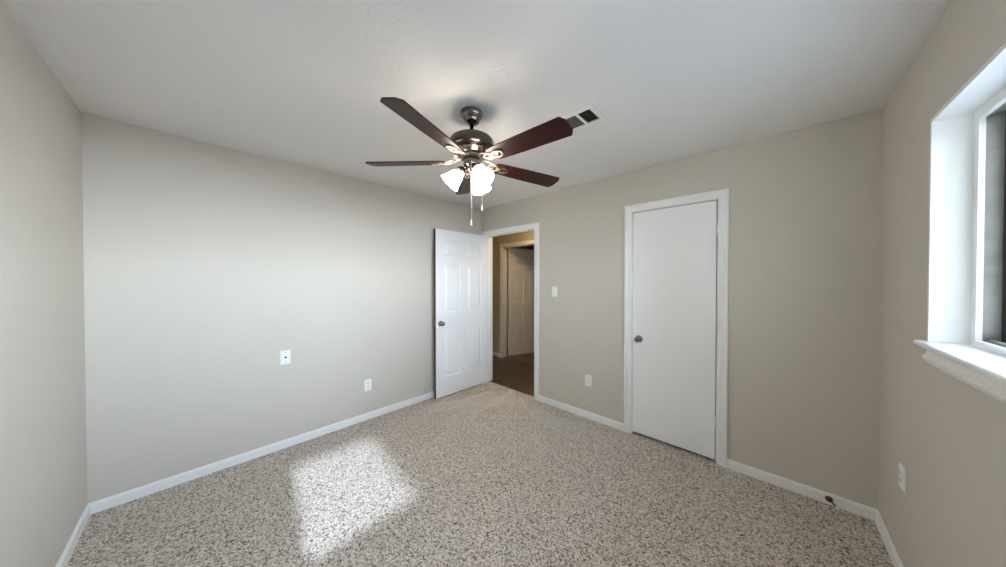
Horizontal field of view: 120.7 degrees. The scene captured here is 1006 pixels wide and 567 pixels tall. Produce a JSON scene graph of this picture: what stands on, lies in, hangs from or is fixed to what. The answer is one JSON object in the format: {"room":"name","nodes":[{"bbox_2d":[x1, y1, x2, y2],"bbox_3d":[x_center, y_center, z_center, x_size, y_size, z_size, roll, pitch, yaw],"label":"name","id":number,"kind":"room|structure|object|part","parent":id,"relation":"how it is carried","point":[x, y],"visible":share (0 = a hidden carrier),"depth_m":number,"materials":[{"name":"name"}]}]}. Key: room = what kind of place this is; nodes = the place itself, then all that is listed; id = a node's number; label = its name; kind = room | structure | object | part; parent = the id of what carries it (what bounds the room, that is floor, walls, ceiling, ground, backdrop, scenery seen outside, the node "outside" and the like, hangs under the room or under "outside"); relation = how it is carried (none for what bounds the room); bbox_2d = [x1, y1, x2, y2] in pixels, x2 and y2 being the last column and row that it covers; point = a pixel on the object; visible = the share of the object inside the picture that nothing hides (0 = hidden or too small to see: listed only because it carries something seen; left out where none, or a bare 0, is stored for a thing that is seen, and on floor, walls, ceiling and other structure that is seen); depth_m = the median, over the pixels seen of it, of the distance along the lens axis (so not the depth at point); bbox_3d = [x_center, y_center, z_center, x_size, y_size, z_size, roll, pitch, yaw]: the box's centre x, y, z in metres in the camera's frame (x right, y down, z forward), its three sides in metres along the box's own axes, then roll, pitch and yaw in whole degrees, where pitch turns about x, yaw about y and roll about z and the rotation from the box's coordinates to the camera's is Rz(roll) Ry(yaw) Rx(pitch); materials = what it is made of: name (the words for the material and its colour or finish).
{"room":"empty bedroom","nodes":[
{"label":"empty bedroom","id":0,"kind":"room"},
{"bbox_2d":[0,0,86,566],"bbox_3d":[-1.280,0.204,0.464,3.807,2.440,0.120,1,1,43],"label":"wall","id":1,"kind":"structure","parent":0,"point":[43,449],"depth_m":1.24,"materials":[{"name":"beige paint"}]},
{"bbox_2d":[56,505,90,566],"bbox_3d":[-1.263,1.389,0.552,3.461,0.068,0.013,1,1,43],"label":"baseboard","id":2,"kind":"structure","parent":1,"relation":"attached to","point":[66,555],"depth_m":1.54,"materials":[{"name":"white paint"}]},
{"bbox_2d":[81,112,481,503],"bbox_3d":[-1.462,0.177,2.951,0.120,2.440,3.242,1,1,43],"label":"wall","id":3,"kind":"structure","parent":0,"point":[204,263],"depth_m":2.20,"materials":[{"name":"beige paint"}]},
{"bbox_2d":[87,391,433,513],"bbox_3d":[-1.414,1.363,2.919,0.013,0.068,3.242,1,1,43],"label":"baseboard","id":4,"kind":"structure","parent":3,"relation":"attached to","point":[111,501],"depth_m":2.21,"materials":[{"name":"white paint"}]},
{"bbox_2d":[280,350,290,364],"bbox_3d":[-1.854,0.631,2.443,0.018,0.116,0.071,1,1,43],"label":"cable plate","id":5,"kind":"object","parent":3,"relation":"attached to","point":[285,356],"visible":1,"depth_m":2.44,"materials":[{"name":"white plastic"}]},
{"bbox_2d":[364,379,371,391],"bbox_3d":[-1.388,1.044,2.946,0.009,0.116,0.071,1,1,43],"label":"outlet","id":6,"kind":"object","parent":3,"relation":"attached to","point":[367,383],"visible":1,"depth_m":2.94,"materials":[{"name":"white plastic"}]},
{"bbox_2d":[2,0,950,208],"bbox_3d":[-0.126,-1.069,1.668,3.807,0.080,3.477,1,1,43],"label":"ceiling","id":7,"kind":"structure","parent":0,"point":[299,82],"depth_m":1.39,"materials":[{"name":"white paint"}]},
{"bbox_2d":[365,97,572,225],"bbox_3d":[-0.152,-0.688,1.703,1.221,0.684,1.270,1,1,43],"label":"ceiling fan","id":8,"kind":"object","parent":7,"relation":"hanging from","point":[471,146],"visible":1,"depth_m":1.64,"materials":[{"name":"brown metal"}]},
{"bbox_3d":[-0.592,-0.742,1.772,0.505,0.006,0.130,1,13,6],"label":"blade","id":9,"kind":"part","parent":8,"relation":"part of","materials":[{"name":"brown wood"}]},
{"bbox_3d":[-0.352,-0.733,1.361,0.130,0.006,0.505,15,6,23],"label":"blade","id":10,"kind":"part","parent":8,"relation":"part of","materials":[{"name":"brown wood"}]},
{"bbox_3d":[-0.313,-0.620,1.721,0.122,0.122,0.124,1,1,43],"label":"lamp shade","id":11,"kind":"part","parent":8,"relation":"part of","materials":[{"name":"white glass"}]},
{"bbox_3d":[-0.252,-0.681,1.727,0.059,0.056,0.062,1,1,43],"label":"light arm","id":12,"kind":"part","parent":8,"relation":"part of","materials":[{"name":"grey metal"}]},
{"bbox_3d":[-0.275,-0.739,2.127,0.130,0.006,0.505,-12,3,-12],"label":"blade","id":13,"kind":"part","parent":8,"relation":"part of","materials":[{"name":"brown wood"}]},
{"bbox_3d":[-0.190,-0.790,1.731,0.240,0.023,0.239,1,1,43],"label":"housing trim","id":14,"kind":"part","parent":8,"relation":"part of","materials":[{"name":"grey metal"}]},
{"bbox_3d":[-0.186,-0.547,1.685,0.004,0.351,0.011,0,1,2],"label":"pull chain","id":15,"kind":"part","parent":8,"relation":"part of","materials":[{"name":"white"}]},
{"bbox_3d":[-0.135,-0.645,1.657,0.066,0.068,0.047,1,1,43],"label":"bulb","id":16,"kind":"part","parent":8,"relation":"part of","materials":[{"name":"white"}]},
{"bbox_3d":[-0.146,-0.621,1.845,0.122,0.122,0.124,1,1,43],"label":"lamp shade","id":17,"kind":"part","parent":8,"relation":"part of","materials":[{"name":"white glass"}]},
{"bbox_3d":[-0.121,-0.619,1.636,0.124,0.122,0.125,1,1,43],"label":"lamp shade","id":18,"kind":"part","parent":8,"relation":"part of","materials":[{"name":"white glass"}]},
{"bbox_3d":[0.160,-0.727,1.936,0.505,0.006,0.130,1,-12,-30],"label":"blade","id":19,"kind":"part","parent":8,"relation":"part of","materials":[{"name":"brown wood"}]},
{"bbox_3d":[0.112,-0.723,1.462,0.505,0.006,0.130,2,-12,42],"label":"blade","id":20,"kind":"part","parent":8,"relation":"part of","materials":[{"name":"brown wood"}]},
{"bbox_2d":[561,104,605,131],"bbox_3d":[0.443,-1.026,1.828,0.363,0.010,0.190,1,1,43],"label":"ceiling vent","id":21,"kind":"object","parent":7,"relation":"in","point":[590,114],"visible":0.56,"depth_m":1.76,"materials":[{"name":"white metal"}]},
{"bbox_2d":[66,338,893,566],"bbox_3d":[0.314,1.422,3.417,5.337,0.060,6.542,1,1,43],"label":"floor","id":22,"kind":"structure","parent":0,"point":[487,474],"depth_m":1.80,"materials":[{"name":"beige carpet"}]},
{"bbox_2d":[492,231,533,352],"bbox_3d":[0.492,0.156,4.927,3.500,2.440,0.115,1,1,43],"label":"wall","id":23,"kind":"structure","parent":0,"point":[524,236],"depth_m":5.42,"materials":[{"name":"beige paint"}]},
{"bbox_2d":[492,351,499,356],"bbox_3d":[0.448,1.346,4.894,3.500,0.068,0.013,1,1,43],"label":"baseboard","id":24,"kind":"structure","parent":23,"relation":"attached to","point":[493,352],"depth_m":5.44,"materials":[{"name":"white paint"}]},
{"bbox_2d":[500,240,533,356],"bbox_3d":[0.312,0.320,5.088,0.906,2.108,0.133,1,1,43],"label":"door frame","id":25,"kind":"structure","parent":23,"relation":"attached to","point":[503,247],"depth_m":5.33,"materials":[{"name":"white paint"}]},
{"bbox_2d":[508,248,533,355],"bbox_3d":[0.432,0.347,5.554,0.761,2.020,0.164,0,1,-29],"label":"door","id":26,"kind":"structure","parent":23,"relation":"in","point":[520,261],"depth_m":5.49,"materials":[{"name":"white paint"}]},
{"bbox_2d":[507,245,533,337],"bbox_3d":[0.831,0.152,5.285,3.740,2.440,3.300,1,1,43],"label":"wall","id":27,"kind":"structure","parent":0,"point":[523,247],"depth_m":7.08,"materials":[{"name":"beige paint"}]},
{"bbox_2d":[482,108,883,508],"bbox_3d":[1.030,0.178,2.902,3.807,2.440,0.115,1,1,43],"label":"wall","id":28,"kind":"structure","parent":0,"point":[805,204],"depth_m":2.00,"materials":[{"name":"beige paint"}]},
{"bbox_2d":[434,228,487,398],"bbox_3d":[-0.519,0.359,3.705,0.164,2.028,0.848,1,1,45],"label":"door","id":29,"kind":"structure","parent":28,"relation":"in","point":[460,258],"depth_m":3.65,"materials":[{"name":"white paint"}]},
{"bbox_2d":[482,222,538,400],"bbox_3d":[0.112,0.328,3.774,0.976,2.120,0.151,1,1,43],"label":"door frame","id":30,"kind":"structure","parent":28,"relation":"attached to","point":[534,226],"depth_m":3.49,"materials":[{"name":"white paint"}]},
{"bbox_2d":[552,286,556,296],"bbox_3d":[0.580,0.091,3.241,0.071,0.116,0.010,1,1,43],"label":"light switch","id":31,"kind":"object","parent":28,"relation":"attached to","point":[554,288],"visible":1,"depth_m":3.24,"materials":[{"name":"white plastic"}]},
{"bbox_2d":[585,374,591,386],"bbox_3d":[0.883,1.006,2.966,0.071,0.116,0.009,1,1,43],"label":"outlet","id":32,"kind":"object","parent":28,"relation":"attached to","point":[588,378],"visible":1,"depth_m":2.96,"materials":[{"name":"white plastic"}]},
{"bbox_2d":[632,200,717,458],"bbox_3d":[1.430,0.364,2.428,0.648,2.025,0.100,1,1,43],"label":"door","id":33,"kind":"structure","parent":28,"relation":"in","point":[675,248],"depth_m":2.42,"materials":[{"name":"white paint"}]},
{"bbox_3d":[1.224,0.506,2.600,0.064,0.064,0.064,1,1,43],"label":"knob","id":34,"kind":"part","parent":33,"relation":"part of","materials":[{"name":"silver metal"}]},
{"bbox_2d":[624,188,728,467],"bbox_3d":[1.465,0.339,2.480,0.772,2.126,0.133,1,1,43],"label":"door frame","id":35,"kind":"structure","parent":28,"relation":"attached to","point":[721,195],"depth_m":2.23,"materials":[{"name":"white paint"}]},
{"bbox_2d":[538,395,877,520],"bbox_3d":[1.322,1.367,2.550,2.481,0.068,0.013,1,1,43],"label":"baseboard","id":36,"kind":"structure","parent":28,"relation":"attached to","point":[865,511],"depth_m":2.00,"materials":[{"name":"white paint"}]},
{"bbox_2d":[825,496,839,510],"bbox_3d":[2.079,1.382,1.805,0.026,0.053,0.070,0,1,-8],"label":"door stop","id":37,"kind":"object","parent":36,"relation":"attached to","point":[827,498],"visible":1,"depth_m":1.81,"materials":[{"name":"rubber"}]},
{"bbox_3d":[2.079,1.378,1.812,0.023,0.044,0.057,0,1,-14],"label":"stop rod","id":38,"kind":"part","parent":37,"relation":"part of","materials":[{"name":"grey metal"}]},
{"bbox_2d":[878,0,1005,566],"bbox_3d":[1.185,0.204,0.444,0.200,2.440,3.242,1,1,43],"label":"wall","id":39,"kind":"structure","parent":0,"point":[948,435],"depth_m":1.19,"materials":[{"name":"beige paint"}]},
{"bbox_2d":[875,511,903,566],"bbox_3d":[1.103,1.389,0.525,0.013,0.068,3.229,1,1,43],"label":"baseboard","id":40,"kind":"structure","parent":39,"relation":"attached to","point":[894,557],"depth_m":1.51,"materials":[{"name":"white paint"}]},
{"bbox_2d":[899,462,905,492],"bbox_3d":[1.922,0.932,1.381,0.009,0.116,0.071,1,1,43],"label":"outlet","id":41,"kind":"object","parent":39,"relation":"attached to","point":[902,470],"visible":1,"depth_m":1.37,"materials":[{"name":"white plastic"}]},
{"bbox_2d":[913,339,1005,404],"bbox_3d":[1.025,0.287,0.382,0.121,0.090,2.128,1,1,43],"label":"window sill","id":42,"kind":"structure","parent":39,"relation":"attached to","point":[983,370],"depth_m":0.91,"materials":[{"name":"white paint"}]},
{"bbox_2d":[927,42,1005,355],"bbox_3d":[1.093,-0.199,0.365,0.177,0.907,2.023,1,1,43],"label":"window","id":43,"kind":"structure","parent":39,"relation":"in","point":[988,284],"depth_m":1.08,"materials":[{"name":"white paint"}]},
{"bbox_3d":[1.131,-0.191,0.329,0.071,0.892,1.993,1,1,43],"label":"frame","id":44,"kind":"part","parent":43,"relation":"part of","materials":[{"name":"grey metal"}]},
{"bbox_3d":[1.466,-0.194,0.664,0.020,0.832,0.986,1,1,43],"label":"sash","id":45,"kind":"part","parent":43,"relation":"part of","materials":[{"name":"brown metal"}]}
]}

